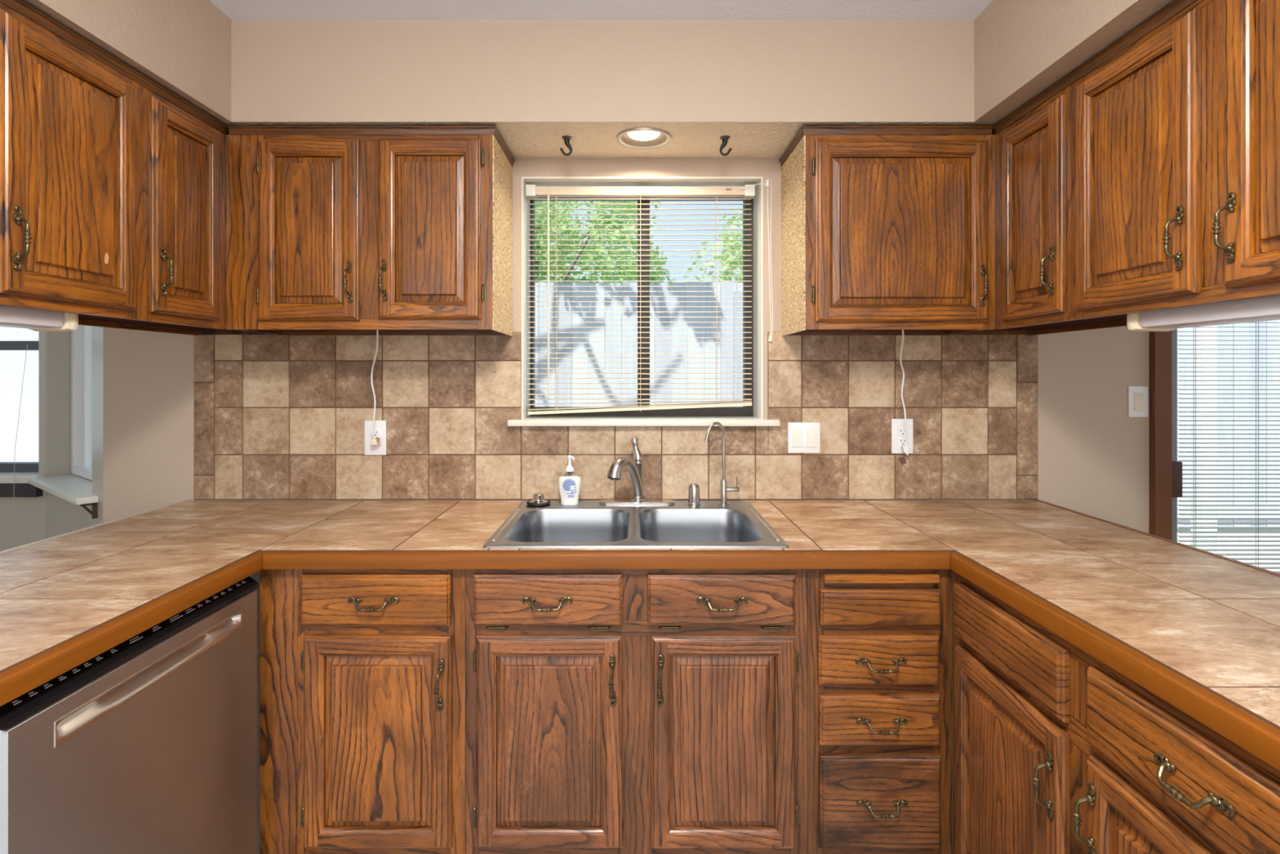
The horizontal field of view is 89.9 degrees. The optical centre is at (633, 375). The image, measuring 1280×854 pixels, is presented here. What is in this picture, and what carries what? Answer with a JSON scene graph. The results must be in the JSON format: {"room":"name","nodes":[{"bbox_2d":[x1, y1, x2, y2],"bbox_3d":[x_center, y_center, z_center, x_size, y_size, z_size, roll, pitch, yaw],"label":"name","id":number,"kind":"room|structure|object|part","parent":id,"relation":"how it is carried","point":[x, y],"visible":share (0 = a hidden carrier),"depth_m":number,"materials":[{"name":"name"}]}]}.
{"room":"kitchen","nodes":[
{"label":"kitchen","id":0,"kind":"room"},
{"bbox_2d":[0,331,45,551],"bbox_3d":[-3.710,0.155,2.700,2.580,2.360,0.120,0,0,0],"label":"wall","id":1,"kind":"structure","parent":0,"point":[28,513],"depth_m":2.64,"materials":[{"name":"beige paint"}]},
{"bbox_2d":[0,341,46,497],"bbox_3d":[-3.203,-0.082,2.658,1.595,1.157,0.145,0,0,0],"label":"window","id":2,"kind":"structure","parent":1,"relation":"in","point":[23,470],"depth_m":2.63,"materials":[{"name":"black metal"}]},
{"bbox_3d":[-3.216,-0.128,2.705,1.529,1.065,0.050,0,0,0],"label":"frame","id":3,"kind":"part","parent":2,"relation":"part of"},
{"bbox_2d":[13,343,27,547],"bbox_3d":[-2.462,0.405,2.578,0.057,1.060,0.002,0,0,0],"label":"shade cord","id":4,"kind":"object","parent":2,"relation":"hanging from","point":[27,344],"visible":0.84,"depth_m":2.58,"materials":[{"name":"white fabric"}]},
{"bbox_3d":[-3.203,0.421,2.632,1.595,0.031,0.095,0,0,0],"label":"sill","id":5,"kind":"part","parent":2,"relation":"part of","materials":[{"name":"white paint"}]},
{"bbox_2d":[45,326,102,538],"bbox_3d":[-2.060,0.155,2.456,0.796,2.360,0.140,0,0,37],"label":"wall","id":6,"kind":"structure","parent":0,"point":[63,516],"depth_m":2.63,"materials":[{"name":"beige paint"}]},
{"bbox_2d":[26,324,97,519],"bbox_3d":[-2.099,-0.086,2.446,0.735,1.152,0.194,0,0,37],"label":"window","id":7,"kind":"structure","parent":6,"relation":"in","point":[76,487],"depth_m":2.61,"materials":[{"name":"white plastic"}]},
{"bbox_3d":[-2.099,0.424,2.446,0.735,0.022,0.194,0,0,37],"label":"sill","id":8,"kind":"part","parent":7,"relation":"part of","materials":[{"name":"white paint"}]},
{"bbox_3d":[-2.080,-0.126,2.515,0.634,1.072,0.061,0,0,37],"label":"frame","id":9,"kind":"part","parent":7,"relation":"part of","materials":[{"name":"white plastic"}]},
{"bbox_2d":[22,0,1176,158],"bbox_3d":[-0.060,-0.878,0.980,2.920,0.294,2.360,0,0,0],"label":"soffit","id":10,"kind":"structure","parent":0,"point":[755,83],"depth_m":1.85,"materials":[{"name":"beige paint"}]},
{"bbox_2d":[560,135,572,155],"bbox_3d":[-0.205,-0.703,1.972,0.031,0.057,0.031,0,0,45],"label":"ceiling hook","id":11,"kind":"object","parent":10,"relation":"attached to","point":[566,139],"visible":1,"depth_m":1.97,"materials":[{"name":"black metal"}]},
{"bbox_3d":[-0.204,-0.728,1.972,0.030,0.006,0.030,0,0,0],"label":"plate","id":12,"kind":"part","parent":11,"relation":"part of","materials":[{"name":"black metal"}]},
{"bbox_2d":[616,127,671,149],"bbox_3d":[0.033,-0.758,1.978,0.172,0.066,0.172,0,0,0],"label":"recessed light","id":13,"kind":"object","parent":10,"relation":"attached to","point":[640,138],"visible":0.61,"depth_m":2.00,"materials":[{"name":"white metal"}]},
{"bbox_3d":[0.033,-0.765,1.978,0.100,0.050,0.100,0,0,0],"label":"bulb","id":14,"kind":"part","parent":13,"relation":"part of","materials":[{"name":"white glass"}]},
{"bbox_2d":[719,135,731,155],"bbox_3d":[0.283,-0.703,1.972,0.031,0.057,0.031,0,0,45],"label":"ceiling hook","id":15,"kind":"object","parent":10,"relation":"attached to","point":[724,138],"visible":1,"depth_m":1.97,"materials":[{"name":"black metal"}]},
{"bbox_3d":[0.282,-0.728,1.972,0.030,0.006,0.030,0,0,0],"label":"plate","id":16,"kind":"part","parent":15,"relation":"part of","materials":[{"name":"black metal"}]},
{"bbox_2d":[208,0,993,19],"bbox_3d":[-0.400,-1.125,0.050,9.400,0.200,5.500,0,0,0],"label":"ceiling","id":17,"kind":"structure","parent":0,"point":[233,9],"depth_m":1.79,"materials":[{"name":"white paint"}]},
{"bbox_2d":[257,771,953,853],"bbox_3d":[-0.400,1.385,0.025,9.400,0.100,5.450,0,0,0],"label":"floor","id":18,"kind":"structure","parent":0,"point":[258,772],"depth_m":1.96,"materials":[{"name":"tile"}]},
{"bbox_2d":[0,576,259,853],"bbox_3d":[-1.163,0.901,1.208,0.563,0.868,0.613,0,0,0],"label":"dishwasher","id":19,"kind":"object","parent":18,"relation":"on","point":[148,744],"visible":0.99,"depth_m":1.17,"materials":[{"name":"metal"}]},
{"bbox_3d":[-0.901,0.483,1.208,0.038,0.032,0.613,0,0,0],"label":"control panel","id":20,"kind":"part","parent":19,"relation":"part of","materials":[{"name":"black plastic"}]},
{"bbox_2d":[260,568,465,853],"bbox_3d":[-0.653,0.899,1.810,0.495,0.872,0.625,0,0,0],"label":"base cabinet","id":21,"kind":"object","parent":18,"relation":"on","point":[362,671],"visible":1,"depth_m":1.53,"materials":[{"name":"brown wood"}]},
{"bbox_3d":[-0.618,0.542,1.514,0.122,0.030,0.031,0,0,0],"label":"handle","id":22,"kind":"part","parent":21,"relation":"part of","materials":[{"name":"gold metal"}]},
{"bbox_3d":[-0.618,0.540,1.538,0.358,0.124,0.019,0,0,0],"label":"drawer","id":23,"kind":"part","parent":21,"relation":"part of","materials":[{"name":"brown wood"}]},
{"bbox_3d":[-0.613,0.880,1.538,0.354,0.510,0.019,0,0,0],"label":"door","id":24,"kind":"part","parent":21,"relation":"part of","materials":[{"name":"brown wood"}]},
{"bbox_3d":[-0.458,0.738,1.514,0.018,0.122,0.031,1,0,0],"label":"handle","id":25,"kind":"part","parent":21,"relation":"part of","materials":[{"name":"gold metal"}]},
{"bbox_2d":[465,568,807,853],"bbox_3d":[0.008,0.899,1.810,0.824,0.872,0.625,0,0,0],"label":"base cabinet","id":26,"kind":"object","parent":18,"relation":"on","point":[608,711],"visible":1,"depth_m":1.53,"materials":[{"name":"brown wood"}]},
{"bbox_3d":[-0.204,0.542,1.514,0.122,0.030,0.031,0,0,0],"label":"handle","id":27,"kind":"part","parent":26,"relation":"part of","materials":[{"name":"gold metal"}]},
{"bbox_3d":[-0.204,0.540,1.538,0.358,0.124,0.019,0,0,0],"label":"drawer","id":28,"kind":"part","parent":26,"relation":"part of","materials":[{"name":"brown wood"}]},
{"bbox_3d":[-0.202,0.880,1.538,0.350,0.510,0.019,0,0,0],"label":"door","id":29,"kind":"part","parent":26,"relation":"part of","materials":[{"name":"brown wood"}]},
{"bbox_3d":[-0.049,0.726,1.514,0.018,0.122,0.031,-1,0,0],"label":"handle","id":30,"kind":"part","parent":26,"relation":"part of","materials":[{"name":"gold metal"}]},
{"bbox_3d":[0.065,0.726,1.514,0.018,0.122,0.031,1,0,0],"label":"handle","id":31,"kind":"part","parent":26,"relation":"part of","materials":[{"name":"gold metal"}]},
{"bbox_3d":[0.212,0.540,1.538,0.356,0.124,0.019,0,0,0],"label":"drawer","id":32,"kind":"part","parent":26,"relation":"part of","materials":[{"name":"brown wood"}]},
{"bbox_3d":[0.212,0.542,1.514,0.122,0.030,0.031,0,0,0],"label":"handle","id":33,"kind":"part","parent":26,"relation":"part of","materials":[{"name":"gold metal"}]},
{"bbox_3d":[0.217,0.880,1.538,0.347,0.510,0.019,0,0,0],"label":"door","id":34,"kind":"part","parent":26,"relation":"part of","materials":[{"name":"brown wood"}]},
{"bbox_2d":[807,568,951,853],"bbox_3d":[0.596,0.899,1.810,0.348,0.872,0.625,0,0,0],"label":"base cabinet","id":35,"kind":"object","parent":18,"relation":"on","point":[879,641],"visible":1,"depth_m":1.53,"materials":[{"name":"brown wood"}]},
{"bbox_3d":[0.590,0.684,1.538,0.289,0.118,0.019,0,0,0],"label":"drawer","id":36,"kind":"part","parent":35,"relation":"part of","materials":[{"name":"brown wood"}]},
{"bbox_3d":[0.592,0.828,1.538,0.289,0.121,0.019,0,0,0],"label":"drawer","id":37,"kind":"part","parent":35,"relation":"part of","materials":[{"name":"brown wood"}]},
{"bbox_3d":[0.593,1.023,1.538,0.290,0.224,0.019,0,0,0],"label":"drawer","id":38,"kind":"part","parent":35,"relation":"part of","materials":[{"name":"brown wood"}]},
{"bbox_3d":[0.594,0.558,1.538,0.289,0.087,0.019,0,0,0],"label":"drawer","id":39,"kind":"part","parent":35,"relation":"part of","materials":[{"name":"brown wood"}]},
{"bbox_3d":[0.590,0.686,1.514,0.122,0.030,0.031,0,0,0],"label":"handle","id":40,"kind":"part","parent":35,"relation":"part of","materials":[{"name":"gold metal"}]},
{"bbox_3d":[0.592,0.830,1.514,0.122,0.030,0.031,0,0,0],"label":"handle","id":41,"kind":"part","parent":35,"relation":"part of","materials":[{"name":"gold metal"}]},
{"bbox_3d":[0.593,1.025,1.514,0.122,0.030,0.031,0,0,0],"label":"handle","id":42,"kind":"part","parent":35,"relation":"part of","materials":[{"name":"gold metal"}]},
{"bbox_2d":[953,571,1279,853],"bbox_3d":[1.034,0.899,1.072,0.625,0.872,0.949,0,0,0],"label":"base cabinet","id":43,"kind":"object","parent":18,"relation":"on","point":[1056,750],"visible":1,"depth_m":1.13,"materials":[{"name":"brown wood"}]},
{"bbox_3d":[0.761,0.550,1.322,0.019,0.127,0.380,0,0,0],"label":"drawer","id":44,"kind":"part","parent":43,"relation":"part of","materials":[{"name":"brown wood"}]},
{"bbox_3d":[0.761,0.885,1.320,0.019,0.500,0.376,0,0,0],"label":"door","id":45,"kind":"part","parent":43,"relation":"part of","materials":[{"name":"brown wood"}]},
{"bbox_3d":[0.738,0.737,1.154,0.031,0.122,0.018,0,-1,0],"label":"handle","id":46,"kind":"part","parent":43,"relation":"part of","materials":[{"name":"gold metal"}]},
{"bbox_3d":[0.738,0.729,1.049,0.031,0.122,0.018,0,0,0],"label":"handle","id":47,"kind":"part","parent":43,"relation":"part of","materials":[{"name":"gold metal"}]},
{"bbox_3d":[0.761,0.885,0.860,0.019,0.500,0.422,0,0,0],"label":"door","id":48,"kind":"part","parent":43,"relation":"part of","materials":[{"name":"brown wood"}]},
{"bbox_3d":[0.761,0.550,0.860,0.019,0.127,0.422,0,0,0],"label":"drawer","id":49,"kind":"part","parent":43,"relation":"part of","materials":[{"name":"brown wood"}]},
{"bbox_3d":[0.738,0.552,0.860,0.031,0.030,0.122,0,0,0],"label":"handle","id":50,"kind":"part","parent":43,"relation":"part of","materials":[{"name":"gold metal"}]},
{"bbox_3d":[-1.185,0.899,0.749,0.569,0.872,0.297,0,0,0],"label":"panel","id":51,"kind":"object","parent":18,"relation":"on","visible":0},
{"bbox_2d":[0,499,1279,770],"bbox_3d":[-0.069,0.439,1.355,2.866,0.042,1.609,0,0,0],"label":"countertop","id":52,"kind":"structure","parent":51,"relation":"on","point":[1198,629],"depth_m":1.48,"materials":[{"name":"tile"}]},
{"bbox_3d":[-1.496,0.439,1.355,0.012,0.042,1.609,0,0,0],"label":"edge trim","id":53,"kind":"part","parent":52,"relation":"part of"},
{"bbox_2d":[482,483,789,547],"bbox_3d":[0.007,0.472,1.844,0.752,0.246,0.568,0,0,0],"label":"sink","id":54,"kind":"object","parent":52,"relation":"in","point":[587,523],"depth_m":1.99,"materials":[{"name":"metal"}]},
{"bbox_2d":[526,493,551,506],"bbox_3d":[-0.304,0.399,2.062,0.078,0.034,0.078,0,0,0],"label":"stopper","id":55,"kind":"object","parent":54,"relation":"on","point":[539,500],"visible":1,"depth_m":2.05,"materials":[{"name":"black rubber"}]},
{"bbox_3d":[-0.304,0.394,2.062,0.060,0.024,0.060,0,0,0],"label":"metal knob","id":56,"kind":"part","parent":55,"relation":"part of","materials":[{"name":"silver metal"}]},
{"bbox_2d":[558,454,581,505],"bbox_3d":[-0.204,0.337,2.066,0.072,0.158,0.046,0,0,0],"label":"soap bottle","id":57,"kind":"object","parent":54,"relation":"on","point":[569,485],"visible":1,"depth_m":2.05,"materials":[{"name":"white plastic"}]},
{"bbox_3d":[0.197,0.383,2.070,0.043,0.067,0.043,0,0,0],"label":"air gap cap","id":58,"kind":"part","parent":54,"relation":"part of","materials":[{"name":"silver metal"}]},
{"bbox_2d":[599,437,675,505],"bbox_3d":[0.013,0.309,2.002,0.244,0.214,0.197,0,0,0],"label":"faucet","id":59,"kind":"object","parent":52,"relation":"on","point":[635,467],"visible":1,"depth_m":2.04,"materials":[{"name":"silver metal"}]},
{"bbox_3d":[-0.006,0.322,2.005,0.042,0.146,0.158,0,0,24],"label":"spout","id":60,"kind":"part","parent":59,"relation":"part of","materials":[{"name":"silver metal"}]},
{"bbox_3d":[0.013,0.240,2.072,0.042,0.076,0.036,0,0,0],"label":"lever","id":61,"kind":"part","parent":59,"relation":"part of","materials":[{"name":"silver metal"}]},
{"bbox_3d":[0.013,0.411,2.072,0.244,0.010,0.056,0,0,0],"label":"deck plate","id":62,"kind":"part","parent":59,"relation":"part of","materials":[{"name":"silver metal"}]},
{"bbox_2d":[704,422,739,505],"bbox_3d":[0.281,0.283,2.063,0.124,0.266,0.039,0,0,-17],"label":"filter faucet","id":63,"kind":"object","parent":52,"relation":"on","point":[724,488],"visible":1,"depth_m":2.06,"materials":[{"name":"silver metal"}]},
{"bbox_3d":[0.322,0.353,2.068,0.041,0.046,0.015,0,0,0],"label":"lever","id":64,"kind":"part","parent":63,"relation":"part of","materials":[{"name":"silver metal"}]},
{"bbox_3d":[1.358,0.439,1.355,0.012,0.042,1.609,0,0,0],"label":"edge trim","id":65,"kind":"part","parent":52,"relation":"part of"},
{"bbox_2d":[102,158,1149,771],"bbox_3d":[1.208,0.155,2.263,5.985,2.360,0.205,0,0,0],"label":"wall","id":66,"kind":"structure","parent":0,"point":[1093,458],"depth_m":2.16,"materials":[{"name":"beige paint"}]},
{"bbox_2d":[0,0,273,335],"bbox_3d":[-1.305,-0.432,1.352,0.335,0.598,1.604,0,0,0],"label":"upper cabinet","id":67,"kind":"object","parent":66,"relation":"attached to","point":[113,183],"visible":1,"depth_m":1.42,"materials":[{"name":"brown wood"}]},
{"bbox_3d":[-1.153,-0.259,1.214,0.031,0.122,0.018,0,0,0],"label":"handle","id":68,"kind":"part","parent":67,"relation":"part of","materials":[{"name":"gold metal"}]},
{"bbox_2d":[0,305,78,331],"bbox_3d":[-1.262,-0.121,1.110,0.098,0.052,1.000,0,0,0],"label":"light","id":69,"kind":"object","parent":67,"relation":"attached to","point":[37,320],"visible":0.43,"depth_m":1.32,"materials":[{"name":"grey plastic"}]},
{"bbox_3d":[-1.177,-0.418,1.353,0.019,0.530,0.323,0,0,0],"label":"door","id":70,"kind":"part","parent":67,"relation":"part of","materials":[{"name":"brown wood"}]},
{"bbox_3d":[-1.184,-0.712,1.208,0.008,0.023,1.317,0,0,0],"label":"crown molding","id":71,"kind":"part","parent":67,"relation":"part of","materials":[{"name":"brown wood"}]},
{"bbox_3d":[-1.153,-0.257,1.592,0.031,0.122,0.018,0,1,0],"label":"handle","id":72,"kind":"part","parent":67,"relation":"part of","materials":[{"name":"gold metal"}]},
{"bbox_3d":[-1.177,-0.419,1.696,0.019,0.528,0.252,0,0,0],"label":"door","id":73,"kind":"part","parent":67,"relation":"part of","materials":[{"name":"brown wood"}]},
{"bbox_2d":[225,125,514,336],"bbox_3d":[-0.793,-0.431,1.988,0.790,0.600,0.339,0,0,0],"label":"upper cabinet","id":74,"kind":"object","parent":66,"relation":"attached to","point":[331,230],"visible":1,"depth_m":1.86,"materials":[{"name":"brown wood"}]},
{"bbox_3d":[-0.941,-0.420,1.859,0.292,0.525,0.019,0,0,0],"label":"door","id":75,"kind":"part","parent":74,"relation":"part of","materials":[{"name":"brown wood"}]},
{"bbox_3d":[-0.817,-0.269,1.835,0.018,0.122,0.031,-2,0,0],"label":"handle","id":76,"kind":"part","parent":74,"relation":"part of","materials":[{"name":"gold metal"}]},
{"bbox_3d":[-0.787,-0.712,2.007,0.778,0.023,0.293,0,0,0],"label":"crown molding","id":77,"kind":"part","parent":74,"relation":"part of","materials":[{"name":"brown wood"}]},
{"bbox_2d":[370,329,381,444],"bbox_3d":[-0.812,0.035,2.036,0.031,0.392,0.230,0,0,-25],"label":"power cord","id":78,"kind":"object","parent":74,"relation":"hanging from","point":[375,441],"visible":0.94,"depth_m":2.12,"materials":[{"name":"white plastic"}]},
{"bbox_3d":[-0.717,-0.273,1.835,0.018,0.122,0.031,-1,0,0],"label":"handle","id":79,"kind":"part","parent":74,"relation":"part of","materials":[{"name":"gold metal"}]},
{"bbox_3d":[-0.590,-0.424,1.859,0.298,0.525,0.019,0,0,0],"label":"door","id":80,"kind":"part","parent":74,"relation":"part of","materials":[{"name":"brown wood"}]},
{"bbox_2d":[193,332,1037,499],"bbox_3d":[-0.058,0.137,2.156,2.838,0.564,0.008,0,0,0],"label":"tile backsplash","id":81,"kind":"structure","parent":66,"relation":"attached to","point":[276,417],"depth_m":2.15,"materials":[{"name":"brown tile"}]},
{"bbox_2d":[364,420,386,454],"bbox_3d":[-0.863,0.210,2.147,0.072,0.116,0.008,0,0,0],"label":"wall outlet","id":82,"kind":"object","parent":81,"relation":"attached to","point":[380,426],"visible":0.89,"depth_m":2.15,"materials":[{"name":"white plastic"}]},
{"bbox_2d":[370,438,380,447],"bbox_3d":[-0.863,0.227,2.145,0.033,0.031,0.003,0,0,0],"label":"receptacle","id":83,"kind":"object","parent":82,"relation":"attached to","point":[371,446],"depth_m":2.14,"materials":[{"name":"white plastic"}]},
{"bbox_2d":[370,427,380,437],"bbox_3d":[-0.863,0.193,2.145,0.033,0.031,0.003,0,0,0],"label":"receptacle","id":84,"kind":"object","parent":82,"relation":"attached to","point":[376,431],"depth_m":2.14,"materials":[{"name":"white plastic"}]},
{"bbox_2d":[787,422,819,453],"bbox_3d":[0.572,0.210,2.146,0.107,0.102,0.010,0,0,0],"label":"light switch","id":85,"kind":"object","parent":81,"relation":"attached to","point":[802,437],"visible":1,"depth_m":2.15,"materials":[{"name":"white plastic"}]},
{"bbox_2d":[891,418,913,453],"bbox_3d":[0.902,0.204,2.147,0.072,0.116,0.008,0,0,0],"label":"wall outlet","id":86,"kind":"object","parent":81,"relation":"attached to","point":[898,437],"visible":0.93,"depth_m":2.15,"materials":[{"name":"white plastic"}]},
{"bbox_2d":[897,436,907,445],"bbox_3d":[0.902,0.221,2.145,0.033,0.031,0.003,0,0,0],"label":"receptacle","id":87,"kind":"object","parent":86,"relation":"attached to","point":[901,440],"depth_m":2.14,"materials":[{"name":"white plastic"}]},
{"bbox_2d":[897,426,907,435],"bbox_3d":[0.902,0.187,2.145,0.033,0.031,0.003,0,0,0],"label":"receptacle","id":88,"kind":"object","parent":86,"relation":"attached to","point":[900,428],"depth_m":2.14,"materials":[{"name":"white plastic"}]},
{"bbox_2d":[507,176,779,426],"bbox_3d":[0.035,-0.249,2.235,0.900,0.837,0.234,0,0,0],"label":"window","id":89,"kind":"structure","parent":66,"relation":"in","point":[756,311],"depth_m":2.25,"materials":[{"name":"white wood"}]},
{"bbox_2d":[525,184,755,414],"bbox_3d":[0.025,-0.258,2.207,0.785,0.788,0.053,0,0,0],"label":"mini blind","id":90,"kind":"object","parent":89,"relation":"attached to","point":[533,192],"visible":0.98,"depth_m":2.21,"materials":[{"name":"beige plastic"}]},
{"bbox_3d":[-0.264,-0.243,2.215,0.002,0.750,0.029,0,0,2],"label":"ladder cord","id":91,"kind":"part","parent":90,"relation":"part of","materials":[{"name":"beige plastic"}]},
{"bbox_3d":[0.023,0.116,2.215,0.770,0.041,0.026,0,0,0],"label":"rail","id":92,"kind":"part","parent":90,"relation":"part of","materials":[{"name":"beige plastic"}]},
{"bbox_3d":[0.025,-0.246,2.215,0.002,0.743,0.029,0,0,2],"label":"ladder cord","id":93,"kind":"part","parent":90,"relation":"part of","materials":[{"name":"white fabric"}]},
{"bbox_3d":[0.288,-0.259,2.215,0.002,0.719,0.029,0,0,2],"label":"ladder cord","id":94,"kind":"part","parent":90,"relation":"part of","materials":[{"name":"white fabric"}]},
{"bbox_2d":[737,179,773,342],"bbox_3d":[0.414,-0.385,2.168,0.118,0.545,0.020,0,0,26],"label":"lift cord","id":95,"kind":"object","parent":90,"relation":"hanging from","point":[770,338],"visible":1,"depth_m":2.15,"materials":[{"name":"white fabric"}]},
{"bbox_3d":[0.035,0.159,2.213,0.900,0.020,0.190,0,0,0],"label":"sill","id":96,"kind":"part","parent":89,"relation":"part of","materials":[{"name":"white paint"}]},
{"bbox_2d":[779,125,995,336],"bbox_3d":[0.773,-0.431,1.988,0.565,0.600,0.339,0,0,0],"label":"upper cabinet","id":97,"kind":"object","parent":66,"relation":"attached to","point":[886,230],"visible":1,"depth_m":1.85,"materials":[{"name":"brown wood"}]},
{"bbox_3d":[0.767,-0.712,2.007,0.553,0.023,0.293,0,0,0],"label":"crown molding","id":98,"kind":"part","parent":97,"relation":"part of","materials":[{"name":"brown wood"}]},
{"bbox_3d":[0.779,-0.417,1.859,0.500,0.527,0.019,0,0,0],"label":"door","id":99,"kind":"part","parent":97,"relation":"part of","materials":[{"name":"brown wood"}]},
{"bbox_2d":[899,329,908,455],"bbox_3d":[0.857,0.054,2.047,0.026,0.425,0.210,0,0,28],"label":"power cord","id":100,"kind":"object","parent":97,"relation":"hanging from","point":[904,448],"visible":0.91,"depth_m":2.12,"materials":[{"name":"white plastic"}]},
{"bbox_3d":[1.007,-0.258,1.835,0.018,0.122,0.031,0,0,0],"label":"handle","id":101,"kind":"part","parent":97,"relation":"part of","materials":[{"name":"gold metal"}]},
{"bbox_2d":[953,0,1279,335],"bbox_3d":[1.173,-0.432,1.360,0.335,0.598,1.584,0,0,0],"label":"upper cabinet","id":102,"kind":"object","parent":66,"relation":"attached to","point":[1145,178],"visible":1,"depth_m":1.29,"materials":[{"name":"brown wood"}]},
{"bbox_3d":[1.046,-0.419,1.688,0.019,0.528,0.251,0,0,0],"label":"door","id":103,"kind":"part","parent":102,"relation":"part of","materials":[{"name":"brown wood"}]},
{"bbox_3d":[1.022,-0.257,1.584,0.031,0.122,0.018,0,1,0],"label":"handle","id":104,"kind":"part","parent":102,"relation":"part of","materials":[{"name":"gold metal"}]},
{"bbox_3d":[1.052,-0.712,1.218,0.008,0.023,1.300,0,0,0],"label":"crown molding","id":105,"kind":"part","parent":102,"relation":"part of","materials":[{"name":"brown wood"}]},
{"bbox_3d":[1.046,-0.418,1.351,0.019,0.530,0.319,0,0,0],"label":"door","id":106,"kind":"part","parent":102,"relation":"part of","materials":[{"name":"brown wood"}]},
{"bbox_3d":[1.022,-0.259,1.214,0.031,0.122,0.018,0,1,0],"label":"handle","id":107,"kind":"part","parent":102,"relation":"part of","materials":[{"name":"gold metal"}]},
{"bbox_2d":[1126,294,1279,331],"bbox_3d":[1.128,-0.121,1.110,0.098,0.052,1.000,0,0,0],"label":"light","id":108,"kind":"object","parent":102,"relation":"attached to","point":[1266,308],"visible":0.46,"depth_m":1.22,"materials":[{"name":"grey plastic"}]},
{"bbox_3d":[1.022,-0.255,1.110,0.031,0.122,0.018,0,1,0],"label":"handle","id":109,"kind":"part","parent":102,"relation":"part of","materials":[{"name":"gold metal"}]},
{"bbox_3d":[1.046,-0.418,0.970,0.019,0.530,0.322,0,0,0],"label":"door","id":110,"kind":"part","parent":102,"relation":"part of","materials":[{"name":"brown wood"}]},
{"bbox_2d":[1128,386,1148,417],"bbox_3d":[1.699,0.089,2.155,0.066,0.104,0.010,0,0,0],"label":"light switch","id":111,"kind":"object","parent":66,"relation":"attached to","point":[1138,396],"visible":1,"depth_m":2.15,"materials":[{"name":"white plastic"}]},
{"bbox_2d":[1149,328,1182,542],"bbox_3d":[2.739,0.270,2.217,2.002,2.110,0.165,0,0,0],"label":"door","id":112,"kind":"structure","parent":66,"relation":"in","point":[1165,470],"depth_m":2.13,"materials":[{"name":"brown wood"}]},
{"bbox_3d":[2.739,0.270,2.217,2.002,2.110,0.165,0,0,0],"label":"casing","id":113,"kind":"part","parent":112,"relation":"part of","materials":[{"name":"brown wood"}]},
{"bbox_3d":[2.745,0.301,2.255,1.902,2.044,0.060,0,0,0],"label":"frame","id":114,"kind":"part","parent":112,"relation":"part of","materials":[{"name":"grey metal"}]},
{"bbox_3d":[1.829,0.353,2.196,0.057,0.121,0.060,0,0,0],"label":"handle","id":115,"kind":"part","parent":112,"relation":"part of","materials":[{"name":"brown wood"}]},
{"bbox_2d":[1175,321,1279,573],"bbox_3d":[2.756,0.293,2.205,1.768,2.007,0.034,0,0,0],"label":"door blind","id":116,"kind":"object","parent":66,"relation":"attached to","point":[1193,518],"visible":0.29,"depth_m":2.20,"materials":[{"name":"white plastic"}]},
{"bbox_3d":[1.931,0.304,2.205,0.002,1.971,0.026,0,0,30],"label":"ladder cord","id":117,"kind":"part","parent":116,"relation":"part of","materials":[{"name":"white fabric"}]},
{"bbox_3d":[2.146,0.304,2.205,0.002,1.971,0.026,0,0,30],"label":"ladder cord","id":118,"kind":"part","parent":116,"relation":"part of","materials":[{"name":"white fabric"}]},
{"label":"outside","id":119,"kind":"structure","parent":0,"visible":0},
{"bbox_2d":[1177,528,1279,571],"bbox_3d":[0.000,1.405,9.390,28.000,0.100,13.220,0,0,0],"label":"ground","id":120,"kind":"structure","parent":119,"point":[1178,529],"depth_m":5.19,"materials":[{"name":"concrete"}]},
{"bbox_2d":[0,326,38,462],"bbox_3d":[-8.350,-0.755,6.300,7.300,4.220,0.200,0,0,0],"label":"window","id":121,"kind":"structure","parent":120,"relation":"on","point":[12,367],"depth_m":6.20,"materials":[{"name":"white glass"}]},
{"bbox_2d":[534,200,675,377],"bbox_3d":[-0.941,-0.833,7.001,3.060,4.389,2.511,0,0,11],"label":"leafy tree","id":122,"kind":"object","parent":120,"relation":"on","point":[536,206],"visible":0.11,"depth_m":6.83,"materials":[{"name":"green plant"}]},
{"bbox_2d":[683,207,742,316],"bbox_3d":[1.977,-0.246,7.382,2.933,3.219,2.238,0,0,0],"label":"leafy tree","id":123,"kind":"object","parent":120,"relation":"on","point":[726,242],"visible":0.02,"depth_m":6.88,"materials":[{"name":"green plant"}]},
{"bbox_2d":[534,282,1279,528],"bbox_3d":[1.391,0.268,5.487,11.782,2.135,0.074,0,0,0],"label":"wooden fence","id":124,"kind":"object","parent":120,"relation":"on","point":[539,311],"visible":0.14,"depth_m":5.50,"materials":[{"name":"white wood"}]},
{"bbox_3d":[0.905,0.310,5.474,0.090,2.050,0.049,0,0,0],"label":"post","id":125,"kind":"part","parent":124,"relation":"part of","materials":[{"name":"white wood"}]},
{"bbox_3d":[1.350,1.170,5.480,11.700,0.090,0.040,0,0,0],"label":"kick rail","id":126,"kind":"part","parent":124,"relation":"part of","materials":[{"name":"white wood"}]},
{"bbox_2d":[1191,324,1217,553],"bbox_3d":[3.560,0.055,4.000,0.090,2.600,0.090,0,0,0],"label":"patio post","id":127,"kind":"object","parent":120,"relation":"on","point":[1197,329],"visible":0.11,"depth_m":3.96,"materials":[{"name":"white paint"}]}
]}

